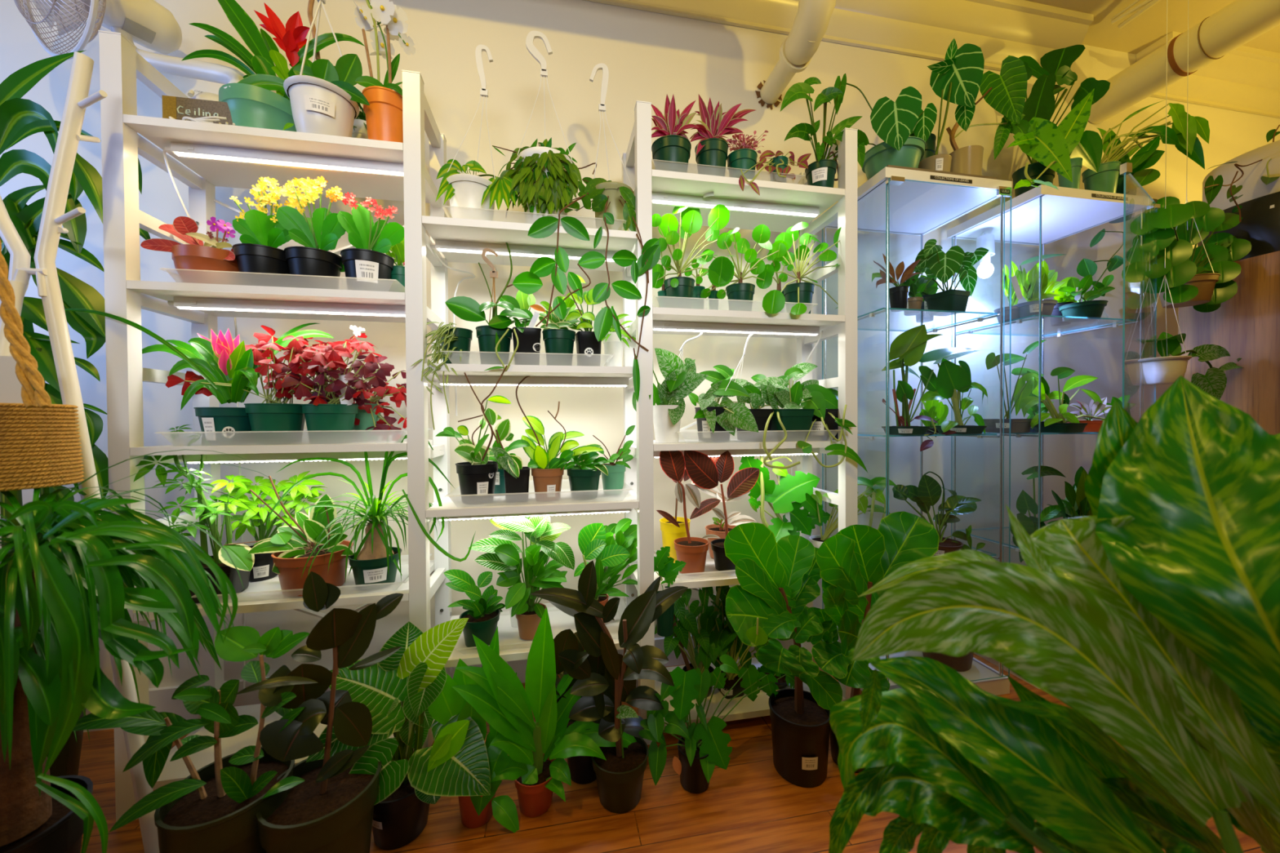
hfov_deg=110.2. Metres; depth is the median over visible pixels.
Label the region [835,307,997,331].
glass shelf
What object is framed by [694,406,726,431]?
pot
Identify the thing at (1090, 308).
pot
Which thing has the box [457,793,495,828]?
pot
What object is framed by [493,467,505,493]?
pot
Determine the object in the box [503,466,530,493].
pot
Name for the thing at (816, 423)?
pot
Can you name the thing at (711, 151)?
pot
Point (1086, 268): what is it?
pothos
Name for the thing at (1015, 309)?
pot
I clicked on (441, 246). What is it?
bar
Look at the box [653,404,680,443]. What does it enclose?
pot
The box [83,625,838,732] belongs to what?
baseboard
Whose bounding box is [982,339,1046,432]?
philodendron
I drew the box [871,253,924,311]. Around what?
plant
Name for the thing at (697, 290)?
pot
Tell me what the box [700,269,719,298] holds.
potted pilea
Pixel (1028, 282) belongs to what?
potted plant
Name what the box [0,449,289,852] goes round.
leaf plant
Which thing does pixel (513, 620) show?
plastic cup
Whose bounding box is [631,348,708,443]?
potted plant
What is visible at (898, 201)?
glass display cabinet
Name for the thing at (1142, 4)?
cable
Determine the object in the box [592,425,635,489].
potted hoya
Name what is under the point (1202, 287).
pot
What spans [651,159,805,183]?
tray
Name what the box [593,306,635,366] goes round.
potted plant
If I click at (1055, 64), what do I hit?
philodendron
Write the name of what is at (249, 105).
pot
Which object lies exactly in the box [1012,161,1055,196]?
pot
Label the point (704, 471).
rubber plant
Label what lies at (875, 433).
glass shelf
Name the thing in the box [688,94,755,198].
potted plant
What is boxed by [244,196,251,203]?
flower
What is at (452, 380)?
bar
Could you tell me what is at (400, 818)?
pot
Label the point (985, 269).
lamp
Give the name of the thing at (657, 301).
tray
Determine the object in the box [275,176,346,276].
potted kalanchoe
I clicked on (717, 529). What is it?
seedling
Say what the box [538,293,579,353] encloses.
potted hoya
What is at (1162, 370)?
pot
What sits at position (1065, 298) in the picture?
plant
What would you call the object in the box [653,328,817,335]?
diffuser
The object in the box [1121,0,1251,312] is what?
hanging plant
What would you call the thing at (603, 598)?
pot
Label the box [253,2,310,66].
flower
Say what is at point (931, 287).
seedling
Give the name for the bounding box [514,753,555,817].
pot
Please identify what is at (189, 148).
switch
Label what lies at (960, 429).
pot
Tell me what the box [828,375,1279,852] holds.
plant
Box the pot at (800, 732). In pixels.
[768,688,830,787]
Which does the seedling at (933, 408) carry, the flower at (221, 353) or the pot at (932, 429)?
the pot at (932, 429)
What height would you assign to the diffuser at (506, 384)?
0.003 m
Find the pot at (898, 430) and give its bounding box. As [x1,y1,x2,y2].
[880,426,930,435]
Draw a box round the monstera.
[653,546,686,636]
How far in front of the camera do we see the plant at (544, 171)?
1.22 m
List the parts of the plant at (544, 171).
pot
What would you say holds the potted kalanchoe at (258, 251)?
on the tray at (179, 275)
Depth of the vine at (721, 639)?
1.35 m
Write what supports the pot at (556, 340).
on the potted hoya at (557, 338)
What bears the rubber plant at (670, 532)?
on the tray at (710, 571)
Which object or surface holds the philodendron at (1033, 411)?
on the glass display cabinet at (1042, 215)
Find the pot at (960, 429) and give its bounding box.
[935,425,986,434]
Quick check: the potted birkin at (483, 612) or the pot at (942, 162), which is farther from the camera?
the pot at (942, 162)
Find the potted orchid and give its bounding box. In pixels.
[307,0,415,142]
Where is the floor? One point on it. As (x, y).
(747, 806)
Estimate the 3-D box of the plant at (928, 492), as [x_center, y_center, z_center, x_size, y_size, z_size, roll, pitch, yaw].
[0.987,0.281,1.472,0.289,0.269,0.138,-1,1,-11]
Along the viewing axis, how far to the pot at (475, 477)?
1.16 m
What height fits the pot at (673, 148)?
0.114 m
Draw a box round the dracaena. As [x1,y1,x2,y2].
[452,607,636,817]
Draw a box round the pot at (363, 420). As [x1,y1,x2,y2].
[351,403,382,430]
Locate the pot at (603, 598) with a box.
[599,594,608,623]
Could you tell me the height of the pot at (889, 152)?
0.088 m
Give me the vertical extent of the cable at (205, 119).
0.024 m
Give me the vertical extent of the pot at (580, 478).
0.083 m
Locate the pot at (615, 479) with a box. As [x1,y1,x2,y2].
[600,462,626,489]
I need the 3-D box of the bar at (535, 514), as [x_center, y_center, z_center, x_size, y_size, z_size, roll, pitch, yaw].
[-0.293,0.235,1.240,0.541,0.026,0.030,-1,1,-11]
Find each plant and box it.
[0,50,151,777]
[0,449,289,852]
[72,626,309,852]
[133,424,261,602]
[140,216,239,271]
[222,471,327,581]
[234,571,403,852]
[283,0,369,137]
[283,102,368,138]
[306,617,490,849]
[385,238,404,286]
[410,321,472,430]
[427,626,519,832]
[435,44,517,209]
[492,31,596,215]
[506,376,603,492]
[512,62,660,401]
[530,560,687,813]
[553,629,605,784]
[573,518,637,623]
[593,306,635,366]
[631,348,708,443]
[638,653,794,793]
[651,94,697,163]
[656,450,720,573]
[659,475,690,563]
[678,331,759,435]
[684,450,759,570]
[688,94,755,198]
[738,150,811,195]
[738,455,831,542]
[780,73,869,187]
[808,476,897,548]
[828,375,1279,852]
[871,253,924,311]
[892,471,981,555]
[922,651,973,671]
[1011,253,1065,320]
[1049,276,1084,326]
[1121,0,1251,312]
[1137,0,1241,399]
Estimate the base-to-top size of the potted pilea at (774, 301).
0.313 m
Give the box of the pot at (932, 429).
[925,428,938,433]
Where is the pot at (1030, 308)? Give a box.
[1013,299,1057,320]
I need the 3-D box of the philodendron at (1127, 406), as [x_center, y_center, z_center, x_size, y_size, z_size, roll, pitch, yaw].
[1.747,-0.045,1.616,0.174,0.142,0.081,-1,1,-20]
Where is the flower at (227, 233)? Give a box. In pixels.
[221,228,235,238]
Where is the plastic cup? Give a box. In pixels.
[509,607,518,627]
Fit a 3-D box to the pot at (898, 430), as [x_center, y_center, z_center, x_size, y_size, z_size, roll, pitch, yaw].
[0.838,0.012,1.409,0.105,0.026,0.105,-1,1,-18]
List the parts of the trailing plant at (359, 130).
pot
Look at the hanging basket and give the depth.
0.74 m
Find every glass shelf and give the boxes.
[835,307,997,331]
[857,431,996,436]
[955,314,1136,336]
[955,524,1046,548]
[967,545,996,555]
[982,431,1098,434]
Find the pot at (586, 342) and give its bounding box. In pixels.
[575,331,601,354]
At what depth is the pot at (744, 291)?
1.30 m
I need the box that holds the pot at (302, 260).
[284,246,342,276]
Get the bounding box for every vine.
[654,585,741,697]
[698,599,772,698]
[736,373,789,431]
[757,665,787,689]
[762,362,826,469]
[797,383,867,472]
[1204,124,1279,222]
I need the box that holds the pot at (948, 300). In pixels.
[924,289,970,316]
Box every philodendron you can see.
[880,324,956,451]
[919,347,987,434]
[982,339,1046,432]
[1001,44,1110,196]
[1007,88,1094,190]
[1016,370,1054,431]
[1020,366,1105,432]
[1069,99,1209,193]
[1097,128,1142,223]
[1106,394,1137,423]
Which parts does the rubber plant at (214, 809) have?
pot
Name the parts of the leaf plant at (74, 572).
pot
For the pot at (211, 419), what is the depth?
1.05 m
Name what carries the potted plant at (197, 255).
on the tray at (179, 275)
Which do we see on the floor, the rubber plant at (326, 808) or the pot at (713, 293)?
the rubber plant at (326, 808)
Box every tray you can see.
[154,428,432,446]
[158,267,404,292]
[191,553,431,603]
[440,351,613,366]
[441,205,626,230]
[444,478,633,506]
[453,596,626,653]
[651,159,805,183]
[652,295,817,313]
[653,548,736,579]
[675,429,840,443]
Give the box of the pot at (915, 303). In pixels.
[903,297,923,315]
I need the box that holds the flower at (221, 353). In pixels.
[197,328,239,375]
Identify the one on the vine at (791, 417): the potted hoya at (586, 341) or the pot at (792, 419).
the pot at (792, 419)
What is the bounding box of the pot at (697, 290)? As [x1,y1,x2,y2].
[692,285,705,297]
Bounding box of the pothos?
[1057,228,1123,322]
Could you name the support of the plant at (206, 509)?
on the tray at (269, 588)
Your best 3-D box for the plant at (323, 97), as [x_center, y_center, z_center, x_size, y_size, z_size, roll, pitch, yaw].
[-0.774,-0.912,1.097,0.164,0.449,0.158,-1,1,-39]
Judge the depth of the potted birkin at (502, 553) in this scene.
1.22 m
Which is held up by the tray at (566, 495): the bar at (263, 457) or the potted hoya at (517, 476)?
the potted hoya at (517, 476)
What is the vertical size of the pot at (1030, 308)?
0.048 m
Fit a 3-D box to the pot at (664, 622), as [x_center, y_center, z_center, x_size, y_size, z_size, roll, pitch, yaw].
[0.070,0.507,1.248,0.062,0.142,0.062,-1,1,-11]
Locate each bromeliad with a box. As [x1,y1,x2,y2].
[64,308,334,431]
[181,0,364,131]
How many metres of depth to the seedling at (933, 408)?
1.52 m
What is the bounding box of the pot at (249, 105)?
[218,83,296,131]
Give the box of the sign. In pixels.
[162,95,232,124]
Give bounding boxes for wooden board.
[886,164,996,179]
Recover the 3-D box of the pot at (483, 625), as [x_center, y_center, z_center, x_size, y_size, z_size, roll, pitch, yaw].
[-0.429,0.542,1.199,0.104,0.075,0.104,-1,1,-11]
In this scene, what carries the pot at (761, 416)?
on the vine at (768, 386)
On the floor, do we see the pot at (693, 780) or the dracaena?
the dracaena
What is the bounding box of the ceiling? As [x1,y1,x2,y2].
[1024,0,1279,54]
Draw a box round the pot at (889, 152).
[862,136,926,180]
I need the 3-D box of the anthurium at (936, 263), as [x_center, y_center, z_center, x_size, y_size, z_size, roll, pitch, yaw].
[1.021,-0.485,1.458,0.257,0.237,0.108,-1,1,-17]
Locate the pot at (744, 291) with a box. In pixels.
[725,283,755,300]
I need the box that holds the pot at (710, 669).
[682,662,714,697]
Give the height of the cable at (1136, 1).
0.023 m
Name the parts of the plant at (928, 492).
pot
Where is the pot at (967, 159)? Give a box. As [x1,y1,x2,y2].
[949,145,983,175]
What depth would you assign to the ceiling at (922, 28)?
1.71 m
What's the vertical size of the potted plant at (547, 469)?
0.339 m
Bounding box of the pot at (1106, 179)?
[1081,160,1121,193]
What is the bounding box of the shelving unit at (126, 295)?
[97,30,857,822]
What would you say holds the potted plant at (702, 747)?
on the floor
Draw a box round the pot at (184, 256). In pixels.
[171,244,239,271]
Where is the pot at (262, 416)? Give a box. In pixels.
[244,403,305,431]
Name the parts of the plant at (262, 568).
pot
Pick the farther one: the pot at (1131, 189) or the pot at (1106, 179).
the pot at (1131, 189)
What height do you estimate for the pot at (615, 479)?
0.086 m
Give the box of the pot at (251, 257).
[232,243,289,274]
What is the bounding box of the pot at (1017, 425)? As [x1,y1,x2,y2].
[982,418,1032,432]
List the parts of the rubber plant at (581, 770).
pot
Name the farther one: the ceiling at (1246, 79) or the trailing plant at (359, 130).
the ceiling at (1246, 79)
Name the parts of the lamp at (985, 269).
bulb, lamp shade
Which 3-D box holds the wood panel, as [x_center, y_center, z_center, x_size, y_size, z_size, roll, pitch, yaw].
[2.497,0.136,1.266,0.700,1.425,1.034,-1,1,-11]
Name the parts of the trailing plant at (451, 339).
pot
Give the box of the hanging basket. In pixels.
[0,239,84,491]
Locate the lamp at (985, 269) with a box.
[976,231,995,278]
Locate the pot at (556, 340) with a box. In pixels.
[542,328,575,353]
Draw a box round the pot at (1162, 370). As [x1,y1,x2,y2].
[1137,355,1191,384]
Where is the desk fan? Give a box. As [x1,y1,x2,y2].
[13,0,244,101]
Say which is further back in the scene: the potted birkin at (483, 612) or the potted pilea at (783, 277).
the potted pilea at (783, 277)
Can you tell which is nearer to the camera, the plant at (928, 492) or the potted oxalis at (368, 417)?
the potted oxalis at (368, 417)
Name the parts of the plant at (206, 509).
pot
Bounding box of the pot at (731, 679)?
[718,670,744,698]
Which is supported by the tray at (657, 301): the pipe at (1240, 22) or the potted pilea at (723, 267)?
the potted pilea at (723, 267)
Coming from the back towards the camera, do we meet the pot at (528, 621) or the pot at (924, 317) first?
the pot at (924, 317)
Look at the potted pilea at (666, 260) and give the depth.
1.29 m
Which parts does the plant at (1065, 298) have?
pot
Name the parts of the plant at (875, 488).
pot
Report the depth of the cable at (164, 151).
1.12 m
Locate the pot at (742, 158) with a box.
[726,148,757,169]
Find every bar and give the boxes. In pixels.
[177,450,407,463]
[430,240,617,262]
[433,375,628,386]
[436,508,631,520]
[651,191,819,218]
[653,448,819,457]
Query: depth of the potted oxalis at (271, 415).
1.08 m
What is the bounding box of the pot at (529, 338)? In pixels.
[511,326,541,352]
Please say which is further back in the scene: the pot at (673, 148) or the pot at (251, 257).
the pot at (673, 148)
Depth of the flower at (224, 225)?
1.07 m
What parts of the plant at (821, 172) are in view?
pot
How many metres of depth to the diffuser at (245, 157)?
1.10 m
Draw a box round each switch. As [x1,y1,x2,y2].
[187,146,194,150]
[190,300,196,304]
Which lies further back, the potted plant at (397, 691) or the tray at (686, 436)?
the tray at (686, 436)
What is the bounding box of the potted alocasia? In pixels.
[1010,465,1066,562]
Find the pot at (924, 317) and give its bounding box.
[915,294,933,322]
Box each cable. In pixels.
[162,149,245,688]
[168,115,235,125]
[431,248,475,416]
[791,330,822,475]
[1111,0,1140,20]
[1111,0,1152,24]
[1117,0,1160,28]
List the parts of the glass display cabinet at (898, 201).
corner rod, glass, shelf rod, shelf rod, glass, corner rod, corner rod, door glass, glass, shelf rod, shelf rod, corner rod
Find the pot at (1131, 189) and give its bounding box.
[1108,163,1137,223]
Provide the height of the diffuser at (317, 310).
0.003 m
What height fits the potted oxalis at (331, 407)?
0.299 m
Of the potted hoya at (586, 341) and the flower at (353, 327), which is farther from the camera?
the potted hoya at (586, 341)
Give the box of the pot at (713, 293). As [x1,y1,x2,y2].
[708,290,718,298]
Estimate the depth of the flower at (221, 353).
1.07 m
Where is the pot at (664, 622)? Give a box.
[656,586,674,636]
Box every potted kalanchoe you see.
[230,176,291,274]
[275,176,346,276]
[337,191,404,279]
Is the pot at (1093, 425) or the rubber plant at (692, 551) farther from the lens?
the pot at (1093, 425)
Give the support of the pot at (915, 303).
on the seedling at (915, 301)
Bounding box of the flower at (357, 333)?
[352,329,360,336]
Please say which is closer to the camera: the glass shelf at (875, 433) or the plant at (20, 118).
the plant at (20, 118)
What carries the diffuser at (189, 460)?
attached to the bar at (263, 457)
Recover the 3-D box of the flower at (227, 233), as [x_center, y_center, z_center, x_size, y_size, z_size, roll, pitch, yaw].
[-1.024,-0.482,1.109,0.003,0.027,0.027,0,1,42]
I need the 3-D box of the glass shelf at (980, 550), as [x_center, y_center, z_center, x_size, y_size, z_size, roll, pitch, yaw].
[0.926,0.418,1.556,0.418,0.005,0.295,-1,1,-11]
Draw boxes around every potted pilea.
[652,204,732,297]
[652,237,671,296]
[684,248,713,297]
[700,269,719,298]
[702,224,786,300]
[762,222,841,315]
[764,251,787,293]
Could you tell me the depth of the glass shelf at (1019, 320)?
1.62 m
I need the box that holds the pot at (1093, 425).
[1066,420,1103,431]
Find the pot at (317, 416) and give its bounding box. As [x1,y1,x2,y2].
[300,404,358,431]
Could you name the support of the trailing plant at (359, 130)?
on the shelving unit at (126, 295)
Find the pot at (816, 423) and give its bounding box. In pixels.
[810,408,838,439]
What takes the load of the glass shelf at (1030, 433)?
attached to the glass display cabinet at (1042, 215)
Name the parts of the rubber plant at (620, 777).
pot, stem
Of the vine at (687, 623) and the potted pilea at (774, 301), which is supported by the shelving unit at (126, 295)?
the vine at (687, 623)
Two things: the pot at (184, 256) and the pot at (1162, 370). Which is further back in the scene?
the pot at (1162, 370)
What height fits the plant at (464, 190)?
0.525 m
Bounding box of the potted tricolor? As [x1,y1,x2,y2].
[1066,394,1111,431]
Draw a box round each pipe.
[755,0,835,110]
[1088,0,1279,124]
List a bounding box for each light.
[164,142,403,177]
[167,297,405,316]
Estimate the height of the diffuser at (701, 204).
0.003 m
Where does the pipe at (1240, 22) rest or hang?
attached to the wall
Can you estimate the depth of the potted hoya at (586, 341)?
1.23 m
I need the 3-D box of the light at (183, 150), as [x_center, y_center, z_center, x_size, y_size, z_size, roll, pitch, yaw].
[-0.857,-0.654,1.102,0.529,0.026,0.030,-1,1,-11]
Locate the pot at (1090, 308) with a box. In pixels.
[1058,300,1108,322]
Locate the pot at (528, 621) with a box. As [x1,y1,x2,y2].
[515,602,546,639]
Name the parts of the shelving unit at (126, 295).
post, rail, rail, rail, rail, rail, rail, rail, rail, post, shelf, shelf, shelf, shelf, shelf, post, rail, rail, rail, rail, rail, rail, rail, rail, rail, post, shelf, shelf, shelf, shelf, post, rail, rail, rail, rail, rail, rail, rail, post, shelf, shelf, shelf, shelf, shelf, post, rail, rail, rail, rail, rail, rail, rail, post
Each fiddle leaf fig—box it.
[724,522,842,787]
[811,511,939,773]
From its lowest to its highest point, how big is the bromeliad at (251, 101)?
0.450 m
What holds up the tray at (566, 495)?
on the shelving unit at (126, 295)
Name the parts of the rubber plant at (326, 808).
pot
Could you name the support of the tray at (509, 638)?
on the shelving unit at (126, 295)
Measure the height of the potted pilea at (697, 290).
0.247 m
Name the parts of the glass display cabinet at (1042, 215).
corner rod, shelf rod, glass, shelf rod, glass, shelf rod, corner rod, corner rod, shelf rod, glass, door glass, corner rod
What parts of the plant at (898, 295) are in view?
pot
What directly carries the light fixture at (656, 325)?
attached to the shelving unit at (126, 295)
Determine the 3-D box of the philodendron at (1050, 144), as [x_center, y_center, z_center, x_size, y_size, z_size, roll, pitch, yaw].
[1.315,-0.930,1.458,0.444,0.426,0.129,-1,1,-30]
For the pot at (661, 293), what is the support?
on the potted pilea at (666, 260)
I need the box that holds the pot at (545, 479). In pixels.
[530,466,564,492]
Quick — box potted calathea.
[1046,466,1093,524]
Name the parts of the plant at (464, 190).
pot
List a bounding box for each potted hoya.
[217,475,353,596]
[435,395,514,494]
[444,242,533,443]
[487,429,530,493]
[511,290,545,352]
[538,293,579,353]
[565,274,601,354]
[565,443,608,490]
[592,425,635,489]
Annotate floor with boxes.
[77,653,1264,852]
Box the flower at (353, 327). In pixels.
[349,325,358,330]
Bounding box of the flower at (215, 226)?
[206,216,222,231]
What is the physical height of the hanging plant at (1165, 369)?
1.682 m
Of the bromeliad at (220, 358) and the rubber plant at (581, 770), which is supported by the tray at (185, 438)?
the bromeliad at (220, 358)
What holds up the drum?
on the wood panel
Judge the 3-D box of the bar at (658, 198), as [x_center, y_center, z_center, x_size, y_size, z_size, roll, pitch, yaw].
[0.283,-0.662,1.340,0.548,0.026,0.030,-1,1,-11]
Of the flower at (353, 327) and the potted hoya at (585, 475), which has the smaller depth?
the flower at (353, 327)
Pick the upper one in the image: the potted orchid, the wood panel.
the potted orchid
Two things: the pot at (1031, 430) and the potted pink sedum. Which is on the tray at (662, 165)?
the potted pink sedum
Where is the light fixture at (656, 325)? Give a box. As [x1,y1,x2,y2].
[652,320,819,335]
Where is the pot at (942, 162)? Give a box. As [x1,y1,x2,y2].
[917,153,951,172]
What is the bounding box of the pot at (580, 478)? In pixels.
[566,467,600,490]
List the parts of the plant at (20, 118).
pot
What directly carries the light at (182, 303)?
attached to the shelving unit at (126, 295)
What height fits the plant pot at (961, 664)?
0.308 m
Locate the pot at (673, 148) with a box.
[651,134,691,163]
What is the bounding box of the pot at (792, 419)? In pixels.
[770,408,814,430]
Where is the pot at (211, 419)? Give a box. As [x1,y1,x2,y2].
[193,407,251,431]
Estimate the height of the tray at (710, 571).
0.020 m
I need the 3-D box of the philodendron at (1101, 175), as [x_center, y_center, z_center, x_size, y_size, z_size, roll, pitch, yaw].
[1.775,-0.983,1.585,0.630,0.378,0.125,-1,1,-11]
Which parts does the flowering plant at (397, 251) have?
pot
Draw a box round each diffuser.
[174,151,403,176]
[177,306,405,316]
[186,457,407,463]
[437,248,614,262]
[440,383,626,386]
[653,200,817,217]
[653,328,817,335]
[654,453,817,457]
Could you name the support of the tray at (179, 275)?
on the shelving unit at (126, 295)
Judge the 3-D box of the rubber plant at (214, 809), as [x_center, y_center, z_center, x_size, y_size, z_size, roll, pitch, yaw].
[-0.764,0.620,0.768,0.189,0.512,0.296,0,1,45]
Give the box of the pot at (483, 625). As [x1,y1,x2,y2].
[459,608,500,647]
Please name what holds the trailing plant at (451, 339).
on the tray at (467, 357)
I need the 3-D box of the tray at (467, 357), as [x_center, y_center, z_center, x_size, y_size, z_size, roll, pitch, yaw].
[-0.307,-0.176,1.271,0.437,0.033,0.244,-1,1,-11]
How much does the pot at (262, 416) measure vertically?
0.096 m
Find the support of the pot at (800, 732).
on the fiddle leaf fig at (777, 581)
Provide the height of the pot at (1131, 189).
0.195 m
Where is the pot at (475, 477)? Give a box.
[455,461,497,494]
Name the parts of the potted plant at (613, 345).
pot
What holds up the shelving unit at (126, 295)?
on the floor
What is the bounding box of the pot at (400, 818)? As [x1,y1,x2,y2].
[372,791,429,849]
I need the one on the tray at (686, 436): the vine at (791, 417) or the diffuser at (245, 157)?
the vine at (791, 417)
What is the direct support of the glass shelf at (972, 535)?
attached to the glass display cabinet at (1042, 215)
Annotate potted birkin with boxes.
[443,568,505,647]
[467,515,574,639]
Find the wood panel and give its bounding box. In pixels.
[1177,250,1279,435]
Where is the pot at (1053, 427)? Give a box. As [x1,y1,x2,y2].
[1033,422,1088,432]
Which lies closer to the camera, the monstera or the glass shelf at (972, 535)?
the monstera
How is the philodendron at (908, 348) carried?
on the glass display cabinet at (898, 201)
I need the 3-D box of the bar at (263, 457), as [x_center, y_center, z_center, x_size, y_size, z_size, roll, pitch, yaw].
[-0.857,0.075,1.130,0.529,0.026,0.030,-1,1,-11]
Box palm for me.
[266,435,475,585]
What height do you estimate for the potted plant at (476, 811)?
0.414 m
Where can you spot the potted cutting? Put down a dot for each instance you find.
(930, 150)
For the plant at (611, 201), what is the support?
hanging from the shelving unit at (126, 295)
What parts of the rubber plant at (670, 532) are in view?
pot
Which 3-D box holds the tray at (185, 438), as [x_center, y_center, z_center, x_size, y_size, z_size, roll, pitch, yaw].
[-0.854,0.025,1.169,0.527,0.033,0.244,-1,1,-11]
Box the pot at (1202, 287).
[1158,273,1220,308]
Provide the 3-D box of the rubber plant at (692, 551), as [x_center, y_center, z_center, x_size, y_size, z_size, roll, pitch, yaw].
[0.157,0.229,1.307,0.225,0.391,0.104,-1,1,-11]
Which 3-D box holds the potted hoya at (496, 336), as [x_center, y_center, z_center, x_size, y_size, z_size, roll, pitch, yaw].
[-0.380,-0.228,1.176,0.158,0.540,0.197,0,1,42]
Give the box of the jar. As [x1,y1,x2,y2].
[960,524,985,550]
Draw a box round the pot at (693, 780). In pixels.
[677,736,709,793]
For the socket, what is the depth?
1.68 m
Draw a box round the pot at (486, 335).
[475,325,511,351]
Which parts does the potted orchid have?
flower, flower, pot, flower, flower, flower, flower, flower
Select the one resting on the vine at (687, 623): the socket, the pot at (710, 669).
the pot at (710, 669)
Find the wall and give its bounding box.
[0,0,1279,688]
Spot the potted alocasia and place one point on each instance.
(1024, 502)
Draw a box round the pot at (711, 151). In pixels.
[694,137,728,198]
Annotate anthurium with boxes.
[846,82,937,180]
[915,239,989,316]
[917,38,984,172]
[946,55,1030,175]
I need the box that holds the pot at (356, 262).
[340,248,394,279]
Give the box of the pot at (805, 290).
[782,282,814,313]
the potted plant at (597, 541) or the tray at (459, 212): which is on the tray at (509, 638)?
the potted plant at (597, 541)
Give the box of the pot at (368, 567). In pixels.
[347,546,401,585]
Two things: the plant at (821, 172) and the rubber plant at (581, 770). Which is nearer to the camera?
the rubber plant at (581, 770)
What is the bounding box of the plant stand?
[0,51,159,852]
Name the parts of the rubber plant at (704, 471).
pot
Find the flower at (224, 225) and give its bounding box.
[216,219,233,230]
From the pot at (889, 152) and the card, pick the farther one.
the pot at (889, 152)
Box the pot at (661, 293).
[657,290,666,296]
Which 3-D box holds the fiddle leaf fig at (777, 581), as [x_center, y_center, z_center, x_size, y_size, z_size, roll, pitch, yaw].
[0.346,0.548,1.095,0.329,0.633,0.154,-1,1,-27]
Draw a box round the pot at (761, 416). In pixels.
[736,408,773,431]
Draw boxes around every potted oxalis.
[164,324,330,431]
[274,325,394,431]
[341,355,406,430]
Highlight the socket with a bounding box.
[979,253,991,263]
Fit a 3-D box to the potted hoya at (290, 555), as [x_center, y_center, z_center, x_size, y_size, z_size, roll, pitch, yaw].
[-0.865,0.265,1.123,0.285,0.286,0.168,-1,1,-11]
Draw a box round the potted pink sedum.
[726,130,768,169]
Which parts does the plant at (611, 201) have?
pot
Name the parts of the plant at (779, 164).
pot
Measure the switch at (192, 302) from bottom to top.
0.008 m
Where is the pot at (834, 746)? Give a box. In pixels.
[829,701,864,773]
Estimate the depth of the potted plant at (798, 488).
1.42 m
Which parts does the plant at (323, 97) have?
pot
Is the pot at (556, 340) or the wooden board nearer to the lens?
the pot at (556, 340)
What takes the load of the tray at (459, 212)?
on the shelving unit at (126, 295)
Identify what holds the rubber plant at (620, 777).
on the floor
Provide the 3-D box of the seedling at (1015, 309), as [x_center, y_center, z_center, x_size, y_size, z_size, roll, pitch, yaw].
[1.306,-0.476,1.561,0.107,0.213,0.093,0,1,20]
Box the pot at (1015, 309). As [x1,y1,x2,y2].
[994,305,1022,323]
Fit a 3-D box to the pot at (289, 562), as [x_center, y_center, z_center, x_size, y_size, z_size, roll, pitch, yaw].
[-0.826,0.358,1.131,0.168,0.098,0.168,-1,1,-11]
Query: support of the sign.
on the shelving unit at (126, 295)
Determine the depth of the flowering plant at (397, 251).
1.18 m
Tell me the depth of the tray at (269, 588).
1.10 m
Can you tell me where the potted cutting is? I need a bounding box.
[909,130,936,161]
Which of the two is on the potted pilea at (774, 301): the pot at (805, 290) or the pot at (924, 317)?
the pot at (805, 290)
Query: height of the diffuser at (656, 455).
0.003 m
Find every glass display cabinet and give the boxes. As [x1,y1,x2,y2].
[822,166,1012,695]
[946,162,1160,688]
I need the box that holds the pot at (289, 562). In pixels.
[271,540,353,596]
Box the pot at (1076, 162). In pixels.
[1057,157,1082,188]
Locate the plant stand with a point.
(77, 100)
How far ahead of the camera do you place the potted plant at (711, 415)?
1.29 m
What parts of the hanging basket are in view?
rope handle, rope handle, rope handle, rope handle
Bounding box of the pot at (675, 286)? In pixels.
[663,276,694,297]
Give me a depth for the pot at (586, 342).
1.22 m
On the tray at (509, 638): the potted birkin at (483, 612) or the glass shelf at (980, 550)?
the potted birkin at (483, 612)
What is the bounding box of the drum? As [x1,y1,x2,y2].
[1197,139,1279,262]
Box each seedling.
[488,440,515,493]
[705,517,736,558]
[902,270,927,315]
[915,275,938,322]
[919,400,948,437]
[994,261,1022,323]
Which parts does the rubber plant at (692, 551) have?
pot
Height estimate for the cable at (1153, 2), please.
0.031 m
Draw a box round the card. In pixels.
[0,355,23,403]
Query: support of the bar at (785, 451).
attached to the shelving unit at (126, 295)
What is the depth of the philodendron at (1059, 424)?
1.52 m
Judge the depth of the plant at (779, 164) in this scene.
1.33 m
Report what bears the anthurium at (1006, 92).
on the glass display cabinet at (898, 201)
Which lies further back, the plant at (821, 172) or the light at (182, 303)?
the plant at (821, 172)
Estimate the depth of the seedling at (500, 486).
1.30 m
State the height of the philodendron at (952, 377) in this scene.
0.298 m
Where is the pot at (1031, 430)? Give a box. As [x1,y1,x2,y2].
[1030,421,1044,431]
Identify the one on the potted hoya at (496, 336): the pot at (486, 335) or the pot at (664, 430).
the pot at (486, 335)

